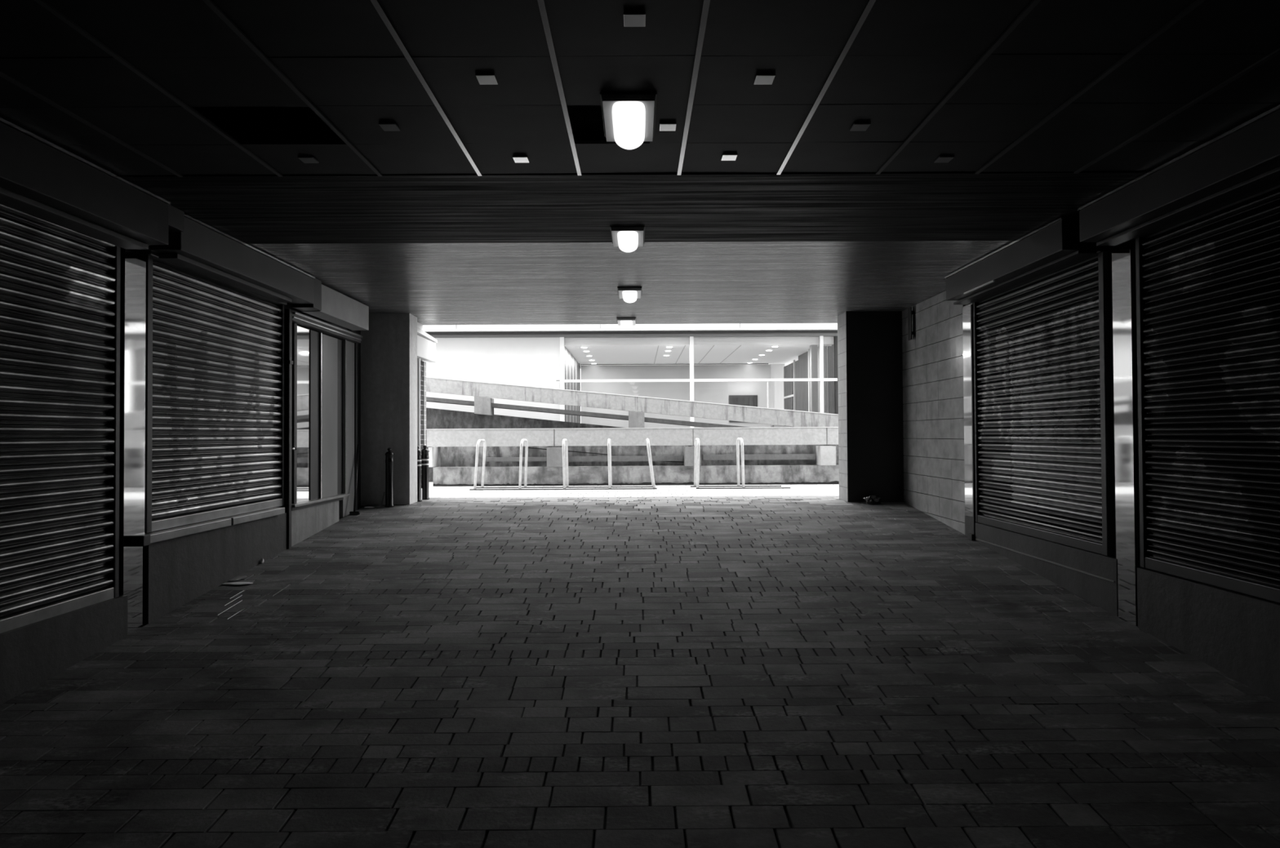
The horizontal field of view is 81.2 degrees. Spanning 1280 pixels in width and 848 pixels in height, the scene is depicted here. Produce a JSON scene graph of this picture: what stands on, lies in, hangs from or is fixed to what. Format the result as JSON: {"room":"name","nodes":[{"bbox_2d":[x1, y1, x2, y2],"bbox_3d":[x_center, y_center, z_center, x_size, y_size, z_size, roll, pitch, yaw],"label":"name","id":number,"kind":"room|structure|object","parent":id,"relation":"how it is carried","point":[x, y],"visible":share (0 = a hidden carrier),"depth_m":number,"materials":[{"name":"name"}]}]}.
{"room":"covered shopping passage","nodes":[
{"label":"covered shopping passage","id":0,"kind":"room"},
{"bbox_2d":[0,212,347,618],"bbox_3d":[-4.540,0.181,4.512,0.450,5.300,13.860,0,-1,0],"label":"wall","id":1,"kind":"structure","parent":0,"point":[288,305],"depth_m":9.26,"materials":[{"name":"paint"}]},
{"bbox_2d":[0,204,120,633],"bbox_3d":[-4.205,-0.107,4.253,0.160,2.925,3.430,0,-1,0],"label":"roller shutter","id":2,"kind":"object","parent":1,"relation":"attached to","point":[60,427],"visible":0.95,"depth_m":5.34,"materials":[{"name":"metal"}]},
{"bbox_2d":[0,595,128,705],"bbox_3d":[-4.202,1.791,3.224,0.200,0.913,5.530,0,-1,0],"label":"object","id":3,"kind":"structure","parent":1,"relation":"attached to","point":[32,654],"depth_m":5.25,"materials":[{"name":"grey concrete"}]},
{"bbox_2d":[119,244,150,633],"bbox_3d":[-4.199,0.070,6.133,0.235,3.334,0.315,0,-1,0],"label":"pilaster","id":4,"kind":"object","parent":1,"relation":"attached to","point":[133,261],"visible":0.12,"depth_m":6.11,"materials":[{"name":"silver metal"}]},
{"bbox_2d":[131,507,284,546],"bbox_3d":[-4.188,0.976,7.332,0.265,0.090,2.480,0,-1,0],"label":"sill","id":5,"kind":"structure","parent":1,"relation":"attached to","point":[145,540],"depth_m":6.93,"materials":[{"name":"black metal"}]},
{"bbox_2d":[144,512,286,626],"bbox_3d":[-4.224,1.374,7.496,0.190,0.706,2.460,0,-1,0],"label":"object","id":6,"kind":"structure","parent":1,"relation":"attached to","point":[179,571],"depth_m":7.04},
{"bbox_2d":[144,249,287,533],"bbox_3d":[-4.218,-0.266,7.530,0.160,2.410,2.460,0,-1,0],"label":"roller shutter","id":7,"kind":"object","parent":1,"relation":"attached to","point":[240,439],"visible":1,"depth_m":7.24,"materials":[{"name":"metal"}]},
{"bbox_2d":[146,249,287,305],"bbox_3d":[-4.224,-1.444,7.548,0.160,0.055,2.460,0,-1,0],"label":"hood","id":8,"kind":"object","parent":7,"relation":"attached to","point":[153,255],"depth_m":7.26,"materials":[{"name":"grey metal"}]},
{"bbox_2d":[275,308,293,549],"bbox_3d":[-4.213,0.059,8.797,0.215,2.832,0.078,0,-1,0],"label":"pilaster","id":9,"kind":"object","parent":1,"relation":"attached to","point":[288,313],"visible":0.46,"depth_m":8.77,"materials":[{"name":"black metal"}]},
{"bbox_2d":[291,500,338,546],"bbox_3d":[-4.232,1.269,9.548,0.190,0.461,1.440,0,-1,0],"label":"trim","id":10,"kind":"structure","parent":1,"relation":"attached to","point":[306,522],"depth_m":9.42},
{"bbox_2d":[291,310,363,517],"bbox_3d":[-4.205,-0.015,9.941,0.240,2.650,2.253,0,-1,0],"label":"window","id":11,"kind":"structure","parent":1,"relation":"in","point":[324,397],"depth_m":9.89,"materials":[{"name":"clear glass"}]},
{"bbox_2d":[347,328,360,506],"bbox_3d":[-4.311,-0.210,11.255,0.060,2.979,0.370,0,-1,0],"label":"wall","id":12,"kind":"structure","parent":0,"point":[355,331],"depth_m":11.38,"materials":[{"name":"paint"}]},
{"bbox_2d":[360,313,417,506],"bbox_3d":[-3.937,-0.181,11.641,0.810,3.029,0.400,0,-1,0],"label":"pillar","id":13,"kind":"structure","parent":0,"point":[388,349],"depth_m":11.45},
{"bbox_2d":[428,481,711,501],"bbox_3d":[-0.083,1.531,25.930,60.000,0.188,28.100,0,-1,0],"label":"ground","id":14,"kind":"structure","parent":0,"point":[430,483],"depth_m":16.29,"materials":[{"name":"grey concrete"}]},
{"bbox_2d":[422,323,838,427],"bbox_3d":[0.418,-0.755,22.390,29.000,4.450,7.250,0,-1,0],"label":"office building","id":15,"kind":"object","parent":14,"relation":"on","point":[793,366],"visible":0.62,"depth_m":19.34,"materials":[{"name":"grey"}]},
{"bbox_2d":[728,395,757,422],"bbox_3d":[3.377,-0.503,24.393,0.930,0.875,0.054,0,-1,0],"label":"framed panel","id":16,"kind":"object","parent":15,"relation":"attached to","point":[741,400],"visible":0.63,"depth_m":24.37,"materials":[{"name":"black"}]},
{"bbox_2d":[808,346,832,413],"bbox_3d":[4.967,-0.487,20.127,0.672,3.600,0.800,0,-1,0],"label":"curtain","id":17,"kind":"object","parent":15,"relation":"hanging from","point":[827,349],"depth_m":19.75,"materials":[{"name":"grey fabric"}]},
{"bbox_2d":[426,377,838,481],"bbox_3d":[-1.262,-0.090,17.574,15.600,2.795,1.350,0,-1,0],"label":"concrete ramp","id":18,"kind":"object","parent":14,"relation":"on","point":[483,416],"visible":0.37,"depth_m":16.96,"materials":[{"name":"grey concrete"}]},
{"bbox_2d":[426,426,839,486],"bbox_3d":[3.279,0.686,15.693,15.380,1.240,0.620,0,-1,0],"label":"concrete wall","id":19,"kind":"structure","parent":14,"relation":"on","point":[773,455],"depth_m":15.48,"materials":[{"name":"grey concrete"}]},
{"bbox_2d":[117,105,1150,324],"bbox_3d":[-0.104,-2.070,5.171,9.350,0.526,15.080,0,-1,0],"label":"ceiling","id":20,"kind":"structure","parent":0,"point":[914,206],"depth_m":6.88,"materials":[{"name":"metal"}]},
{"bbox_2d":[150,213,321,311],"bbox_3d":[-3.949,-1.562,7.606,0.272,0.361,2.790,0,-1,0],"label":"fascia","id":21,"kind":"object","parent":20,"relation":"attached to","point":[203,249],"visible":0.93,"depth_m":7.16,"materials":[{"name":"grey metal"}]},
{"bbox_2d":[301,284,368,330],"bbox_3d":[-3.977,-1.517,9.825,0.230,0.342,1.630,0,-1,0],"label":"fascia","id":22,"kind":"object","parent":20,"relation":"attached to","point":[338,308],"visible":0.86,"depth_m":9.74,"materials":[{"name":"grey metal"}]},
{"bbox_2d":[616,317,635,328],"bbox_3d":[-0.221,-1.650,12.275,0.316,0.112,0.592,0,-1,0],"label":"ceiling lamp","id":23,"kind":"object","parent":20,"relation":"attached to","point":[625,322],"visible":1,"depth_m":12.02,"materials":[{"name":"white"}]},
{"bbox_2d":[620,320,632,328],"bbox_3d":[-0.221,-1.629,12.278,0.192,0.070,0.574,0,-1,0],"label":"diffuser","id":24,"kind":"object","parent":23,"relation":"attached to","point":[625,324],"depth_m":12.06,"materials":[{"name":"white"}]},
{"bbox_2d":[609,226,644,252],"bbox_3d":[-0.114,-1.729,7.026,0.316,0.112,0.592,0,-1,0],"label":"ceiling lamp","id":25,"kind":"object","parent":20,"relation":"attached to","point":[628,238],"visible":1,"depth_m":6.84,"materials":[{"name":"white"}]},
{"bbox_2d":[617,231,638,252],"bbox_3d":[-0.113,-1.707,7.029,0.192,0.070,0.574,0,-1,0],"label":"diffuser","id":26,"kind":"object","parent":25,"relation":"attached to","point":[627,241],"depth_m":6.87,"materials":[{"name":"white"}]},
{"bbox_2d":[617,286,641,302],"bbox_3d":[-0.133,-1.687,9.806,0.316,0.112,0.592,0,-1,0],"label":"ceiling lamp","id":27,"kind":"object","parent":20,"relation":"attached to","point":[630,294],"visible":1,"depth_m":9.57,"materials":[{"name":"white"}]},
{"bbox_2d":[622,290,637,302],"bbox_3d":[-0.133,-1.666,9.808,0.192,0.070,0.574,0,-1,0],"label":"diffuser","id":28,"kind":"object","parent":27,"relation":"attached to","point":[628,296],"depth_m":9.62,"materials":[{"name":"white"}]},
{"bbox_2d":[944,217,1096,304],"bbox_3d":[3.808,-1.622,7.773,0.312,0.314,2.570,0,-1,0],"label":"fascia","id":29,"kind":"object","parent":20,"relation":"attached to","point":[1056,244],"visible":0.96,"depth_m":7.27,"materials":[{"name":"grey metal"}]},
{"bbox_2d":[0,484,1279,847],"bbox_3d":[0.986,1.834,6.627,16.000,1.406,17.900,0,-1,0],"label":"floor","id":30,"kind":"structure","parent":0,"point":[799,666],"depth_m":4.78,"materials":[{"name":"stone"}]},
{"bbox_2d":[222,582,253,584],"bbox_3d":[-3.970,1.576,7.384,0.308,0.011,0.130,0,-1,0],"label":"wrapper","id":31,"kind":"object","parent":30,"relation":"on","point":[231,583],"visible":1,"depth_m":7.37,"materials":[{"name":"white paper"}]},
{"bbox_2d":[229,575,247,581],"bbox_3d":[-4.059,1.561,7.570,0.109,0.012,0.312,0,-1,0],"label":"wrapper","id":32,"kind":"object","parent":30,"relation":"on","point":[238,578],"visible":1,"depth_m":7.52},
{"bbox_2d":[217,585,288,619],"bbox_3d":[-3.617,1.623,6.849,0.362,0.102,0.970,0,-1,0],"label":"water","id":33,"kind":"object","parent":30,"relation":"on","point":[288,585],"visible":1,"depth_m":6.83,"materials":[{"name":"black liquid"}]},
{"bbox_2d":[349,444,359,515],"bbox_3d":[-4.102,0.799,10.877,0.143,1.003,0.436,0,-1,-6],"label":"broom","id":34,"kind":"object","parent":30,"relation":"on","point":[352,513],"visible":1,"depth_m":10.81,"materials":[{"name":"black metal"}]},
{"bbox_2d":[380,492,385,506],"bbox_3d":[-3.877,1.136,11.251,0.022,0.224,0.089,-1,-1,28],"label":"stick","id":35,"kind":"object","parent":30,"relation":"on","point":[384,492],"visible":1,"depth_m":11.24,"materials":[{"name":"black"}]},
{"bbox_2d":[384,448,394,506],"bbox_3d":[-3.780,0.803,11.267,0.136,0.890,0.136,0,-1,0],"label":"bollard","id":36,"kind":"object","parent":30,"relation":"on","point":[388,455],"visible":1,"depth_m":11.22,"materials":[{"name":"black metal"}]},
{"bbox_2d":[417,445,422,502],"bbox_3d":[-3.553,0.790,11.912,0.136,0.890,0.136,0,-1,0],"label":"bollard","id":37,"kind":"object","parent":30,"relation":"on","point":[419,451],"visible":0.58,"depth_m":11.87,"materials":[{"name":"black metal"}]},
{"bbox_2d":[417,322,426,450],"bbox_3d":[-5.305,-0.401,12.254,3.480,3.300,0.810,0,-1,0],"label":"brick building","id":38,"kind":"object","parent":30,"relation":"on","point":[421,366],"visible":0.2,"depth_m":12.43,"materials":[{"name":"black brick"}]},
{"bbox_2d":[417,327,437,362],"bbox_3d":[-3.605,-1.316,12.469,0.130,0.480,1.200,0,-1,0],"label":"sign","id":39,"kind":"object","parent":38,"relation":"attached to","point":[426,344],"visible":0.74,"depth_m":12.41,"materials":[{"name":"white"}]},
{"bbox_2d":[421,445,429,499],"bbox_3d":[-3.534,0.796,12.277,0.136,0.890,0.136,0,-1,0],"label":"bollard","id":40,"kind":"object","parent":30,"relation":"on","point":[424,452],"visible":0.98,"depth_m":12.23,"materials":[{"name":"black metal"}]},
{"bbox_2d":[469,438,657,490],"bbox_3d":[-1.472,0.779,14.585,3.590,0.981,0.560,0,-1,0],"label":"bicycle rack","id":41,"kind":"object","parent":30,"relation":"on","point":[565,469],"visible":1,"depth_m":14.33,"materials":[{"name":"grey metal"}]},
{"bbox_2d":[690,437,790,488],"bbox_3d":[1.943,0.761,14.597,1.880,0.981,0.560,0,-1,0],"label":"bicycle rack","id":42,"kind":"object","parent":30,"relation":"on","point":[696,461],"visible":1,"depth_m":14.37,"materials":[{"name":"grey metal"}]},
{"bbox_2d":[862,493,880,504],"bbox_3d":[3.521,1.136,11.288,0.264,0.147,0.196,0,-1,0],"label":"bag","id":43,"kind":"object","parent":30,"relation":"on","point":[873,499],"visible":1,"depth_m":11.24,"materials":[{"name":"black plastic"}]},
{"bbox_2d":[0,0,1279,175],"bbox_3d":[-0.064,-1.877,1.503,7.896,0.026,7.764,0,-1,0],"label":"ceiling tiles","id":44,"kind":"structure","parent":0,"point":[905,56],"depth_m":3.96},
{"bbox_2d":[0,71,182,177],"bbox_3d":[-3.297,-1.843,1.551,0.028,0.011,7.670,0,-1,0],"label":"trim","id":45,"kind":"structure","parent":44,"relation":"attached to","point":[4,76],"depth_m":4.43,"materials":[{"name":"grey metal"}]},
{"bbox_2d":[0,117,184,248],"bbox_3d":[-3.901,-1.605,3.858,0.342,0.386,4.695,0,-1,0],"label":"fascia","id":46,"kind":"object","parent":44,"relation":"attached to","point":[39,178],"visible":1,"depth_m":5.03,"materials":[{"name":"grey metal"}]},
{"bbox_2d":[34,0,283,177],"bbox_3d":[-2.579,-1.847,1.554,0.028,0.011,7.670,0,-1,0],"label":"trim","id":47,"kind":"structure","parent":44,"relation":"attached to","point":[42,2],"depth_m":3.90,"materials":[{"name":"grey metal"}]},
{"bbox_2d":[202,0,382,176],"bbox_3d":[-1.860,-1.851,1.556,0.028,0.011,7.670,0,-1,0],"label":"trim","id":48,"kind":"structure","parent":44,"relation":"attached to","point":[210,3],"depth_m":3.90,"materials":[{"name":"grey metal"}]},
{"bbox_2d":[297,155,319,163],"bbox_3d":[-2.252,-1.795,5.071,0.100,0.012,0.104,0,-1,0],"label":"ceiling plate","id":49,"kind":"object","parent":44,"relation":"attached to","point":[305,159],"visible":1,"depth_m":5.05,"materials":[{"name":"grey metal"}]},
{"bbox_2d":[378,122,399,131],"bbox_3d":[-1.522,-1.807,4.537,0.100,0.012,0.104,0,-1,0],"label":"ceiling plate","id":50,"kind":"object","parent":44,"relation":"attached to","point":[386,126],"visible":1,"depth_m":4.53,"materials":[{"name":"grey metal"}]},
{"bbox_2d":[370,0,482,176],"bbox_3d":[-1.142,-1.855,1.559,0.028,0.011,7.670,0,-1,0],"label":"trim","id":51,"kind":"structure","parent":44,"relation":"attached to","point":[376,4],"depth_m":3.90,"materials":[{"name":"silver metal"}]},
{"bbox_2d":[475,73,497,84],"bbox_3d":[-0.807,-1.820,3.938,0.100,0.012,0.104,0,-1,0],"label":"ceiling plate","id":52,"kind":"object","parent":44,"relation":"attached to","point":[482,78],"visible":1,"depth_m":3.92,"materials":[{"name":"grey metal"}]},
{"bbox_2d":[512,155,528,162],"bbox_3d":[-0.810,-1.803,5.082,0.100,0.012,0.104,0,-1,0],"label":"ceiling plate","id":53,"kind":"object","parent":44,"relation":"attached to","point":[517,158],"visible":1,"depth_m":5.07,"materials":[{"name":"grey"}]},
{"bbox_2d":[537,0,581,175],"bbox_3d":[-0.423,-1.858,1.561,0.028,0.011,7.670,0,-1,0],"label":"trim","id":54,"kind":"structure","parent":44,"relation":"attached to","point":[541,3],"depth_m":3.91,"materials":[{"name":"silver metal"}]},
{"bbox_2d":[600,92,657,149],"bbox_3d":[-0.065,-1.768,4.407,0.316,0.112,0.592,0,-1,0],"label":"ceiling lamp","id":55,"kind":"object","parent":44,"relation":"attached to","point":[628,118],"visible":1,"depth_m":4.25,"materials":[{"name":"grey plastic"}]},
{"bbox_2d":[612,101,645,149],"bbox_3d":[-0.064,-1.746,4.409,0.192,0.070,0.574,0,-1,0],"label":"diffuser","id":56,"kind":"object","parent":55,"relation":"attached to","point":[628,117],"depth_m":4.28,"materials":[{"name":"white plastic"}]},
{"bbox_2d":[623,12,645,26],"bbox_3d":[-0.024,-1.832,3.381,0.100,0.012,0.104,0,-1,0],"label":"ceiling plate","id":57,"kind":"object","parent":44,"relation":"attached to","point":[630,19],"visible":1,"depth_m":3.37,"materials":[{"name":"grey metal"}]},
{"bbox_2d":[659,122,676,130],"bbox_3d":[0.170,-1.815,4.558,0.100,0.012,0.104,0,-1,0],"label":"ceiling plate","id":58,"kind":"object","parent":44,"relation":"attached to","point":[663,126],"visible":1,"depth_m":4.54,"materials":[{"name":"grey metal"}]},
{"bbox_2d":[676,0,710,175],"bbox_3d":[0.295,-1.862,1.564,0.028,0.011,7.670,0,-1,0],"label":"trim","id":59,"kind":"structure","parent":44,"relation":"attached to","point":[705,6],"depth_m":3.92,"materials":[{"name":"silver metal"}]},
{"bbox_2d":[720,153,737,160],"bbox_3d":[0.605,-1.810,5.061,0.100,0.012,0.104,0,-1,0],"label":"ceiling plate","id":60,"kind":"object","parent":44,"relation":"attached to","point":[726,157],"visible":1,"depth_m":5.05,"materials":[{"name":"grey"}]},
{"bbox_2d":[753,73,775,84],"bbox_3d":[0.659,-1.827,3.954,0.100,0.012,0.104,0,-1,0],"label":"ceiling plate","id":61,"kind":"object","parent":44,"relation":"attached to","point":[760,78],"visible":1,"depth_m":3.94,"materials":[{"name":"grey metal"}]},
{"bbox_2d":[776,0,875,174],"bbox_3d":[1.014,-1.866,1.566,0.028,0.011,7.670,0,-1,0],"label":"trim","id":62,"kind":"structure","parent":44,"relation":"attached to","point":[869,4],"depth_m":3.92,"materials":[{"name":"silver metal"}]},
{"bbox_2d":[849,122,871,130],"bbox_3d":[1.349,-1.821,4.573,0.100,0.012,0.104,0,-1,0],"label":"ceiling plate","id":63,"kind":"object","parent":44,"relation":"attached to","point":[856,126],"visible":1,"depth_m":4.56,"materials":[{"name":"grey metal"}]},
{"bbox_2d":[933,155,954,162],"bbox_3d":[2.086,-1.817,5.123,0.100,0.012,0.104,0,-1,0],"label":"ceiling plate","id":64,"kind":"object","parent":44,"relation":"attached to","point":[941,158],"visible":1,"depth_m":5.11,"materials":[{"name":"grey metal"}]},
{"bbox_2d":[875,0,1040,174],"bbox_3d":[1.732,-1.869,1.569,0.028,0.011,7.670,0,-1,0],"label":"trim","id":65,"kind":"structure","parent":44,"relation":"attached to","point":[1033,3],"depth_m":3.93,"materials":[{"name":"grey metal"}]},
{"bbox_2d":[974,0,1205,173],"bbox_3d":[2.451,-1.873,1.571,0.028,0.011,7.670,0,-1,0],"label":"trim","id":66,"kind":"structure","parent":44,"relation":"attached to","point":[1197,2],"depth_m":3.94,"materials":[{"name":"grey metal"}]},
{"bbox_2d":[1073,48,1279,173],"bbox_3d":[3.169,-1.877,1.574,0.028,0.011,7.670,0,-1,0],"label":"trim","id":67,"kind":"structure","parent":44,"relation":"attached to","point":[1276,52],"depth_m":4.30,"materials":[{"name":"grey metal"}]},
{"bbox_2d":[1077,104,1279,245],"bbox_3d":[3.822,-1.679,3.888,0.312,0.314,4.700,0,-1,0],"label":"fascia","id":68,"kind":"object","parent":44,"relation":"attached to","point":[1244,159],"visible":1,"depth_m":5.05,"materials":[{"name":"grey metal"}]},
{"bbox_2d":[837,311,903,502],"bbox_3d":[3.628,-0.220,11.718,0.900,3.029,0.498,0,-1,0],"label":"pillar","id":69,"kind":"structure","parent":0,"point":[870,370],"depth_m":11.47,"materials":[{"name":"black paint"}]},
{"bbox_2d":[907,185,1279,586],"bbox_3d":[4.344,0.138,4.793,0.480,5.300,14.360,0,-1,0],"label":"wall","id":70,"kind":"structure","parent":0,"point":[1277,186],"depth_m":6.47,"materials":[{"name":"paint"}]},
{"bbox_2d":[902,290,965,534],"bbox_3d":[4.061,-0.121,10.392,0.040,3.263,2.147,0,-1,0],"label":"tiled wall","id":71,"kind":"structure","parent":70,"relation":"attached to","point":[934,354],"depth_m":10.24,"materials":[{"name":"grey tile"}]},
{"bbox_2d":[907,306,915,340],"bbox_3d":[4.003,-1.478,10.997,0.073,0.480,0.120,0,-1,0],"label":"bracket","id":72,"kind":"object","parent":71,"relation":"attached to","point":[910,332],"visible":1,"depth_m":10.97,"materials":[{"name":"black metal"}]},
{"bbox_2d":[962,303,973,517],"bbox_3d":[4.060,-0.165,9.177,0.045,2.600,0.260,0,-1,0],"label":"pilaster","id":73,"kind":"object","parent":70,"relation":"attached to","point":[966,309],"visible":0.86,"depth_m":9.20,"materials":[{"name":"silver metal"}]},
{"bbox_2d":[964,515,973,537],"bbox_3d":[4.068,1.287,9.156,0.054,0.294,0.260,0,-1,0],"label":"trim","id":74,"kind":"structure","parent":70,"relation":"attached to","point":[968,520],"depth_m":9.18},
{"bbox_2d":[968,304,975,540],"bbox_3d":[4.038,-0.016,9.055,0.100,2.862,0.080,0,-1,0],"label":"drainpipe","id":75,"kind":"object","parent":70,"relation":"attached to","point":[971,536],"visible":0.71,"depth_m":9.02,"materials":[{"name":"black metal"}]},
{"bbox_2d":[972,245,1113,555],"bbox_3d":[4.092,-0.189,7.753,0.160,2.705,2.530,0,-1,0],"label":"roller shutter","id":76,"kind":"object","parent":70,"relation":"attached to","point":[1028,441],"visible":0.98,"depth_m":7.42,"materials":[{"name":"metal"}]},
{"bbox_2d":[972,245,1109,302],"bbox_3d":[4.085,-1.514,7.772,0.160,0.055,2.530,0,-1,0],"label":"hood","id":77,"kind":"object","parent":76,"relation":"attached to","point":[1100,250],"depth_m":7.27,"materials":[{"name":"grey metal"}]},
{"bbox_2d":[975,538,1115,582],"bbox_3d":[4.034,1.361,7.654,0.012,0.013,2.600,0,-1,0],"label":"trim","id":78,"kind":"structure","parent":70,"relation":"attached to","point":[1037,557],"depth_m":7.32,"materials":[{"name":"silver metal"}]},
{"bbox_2d":[975,522,1117,616],"bbox_3d":[4.071,1.425,7.659,0.060,0.515,2.650,0,-1,0],"label":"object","id":79,"kind":"structure","parent":70,"relation":"attached to","point":[1101,593],"depth_m":7.12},
{"bbox_2d":[1111,240,1140,626],"bbox_3d":[4.069,0.088,6.243,0.050,3.194,0.240,0,-1,0],"label":"pilaster","id":80,"kind":"object","parent":70,"relation":"attached to","point":[1123,255],"visible":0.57,"depth_m":6.21,"materials":[{"name":"silver metal"}]},
{"bbox_2d":[1134,180,1279,603],"bbox_3d":[4.104,-0.230,4.318,0.160,2.725,3.500,0,-1,0],"label":"roller shutter","id":81,"kind":"object","parent":70,"relation":"attached to","point":[1191,429],"visible":1,"depth_m":5.30,"materials":[{"name":"metal"}]},
{"bbox_2d":[1134,180,1279,238],"bbox_3d":[4.097,-1.565,4.338,0.160,0.055,3.500,0,-1,0],"label":"hood","id":82,"kind":"object","parent":81,"relation":"attached to","point":[1277,183],"depth_m":5.29,"materials":[{"name":"grey metal"}]},
{"bbox_2d":[1137,567,1279,702],"bbox_3d":[4.087,1.666,3.280,0.060,1.078,5.580,0,-1,0],"label":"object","id":83,"kind":"structure","parent":70,"relation":"attached to","point":[1236,634],"depth_m":5.23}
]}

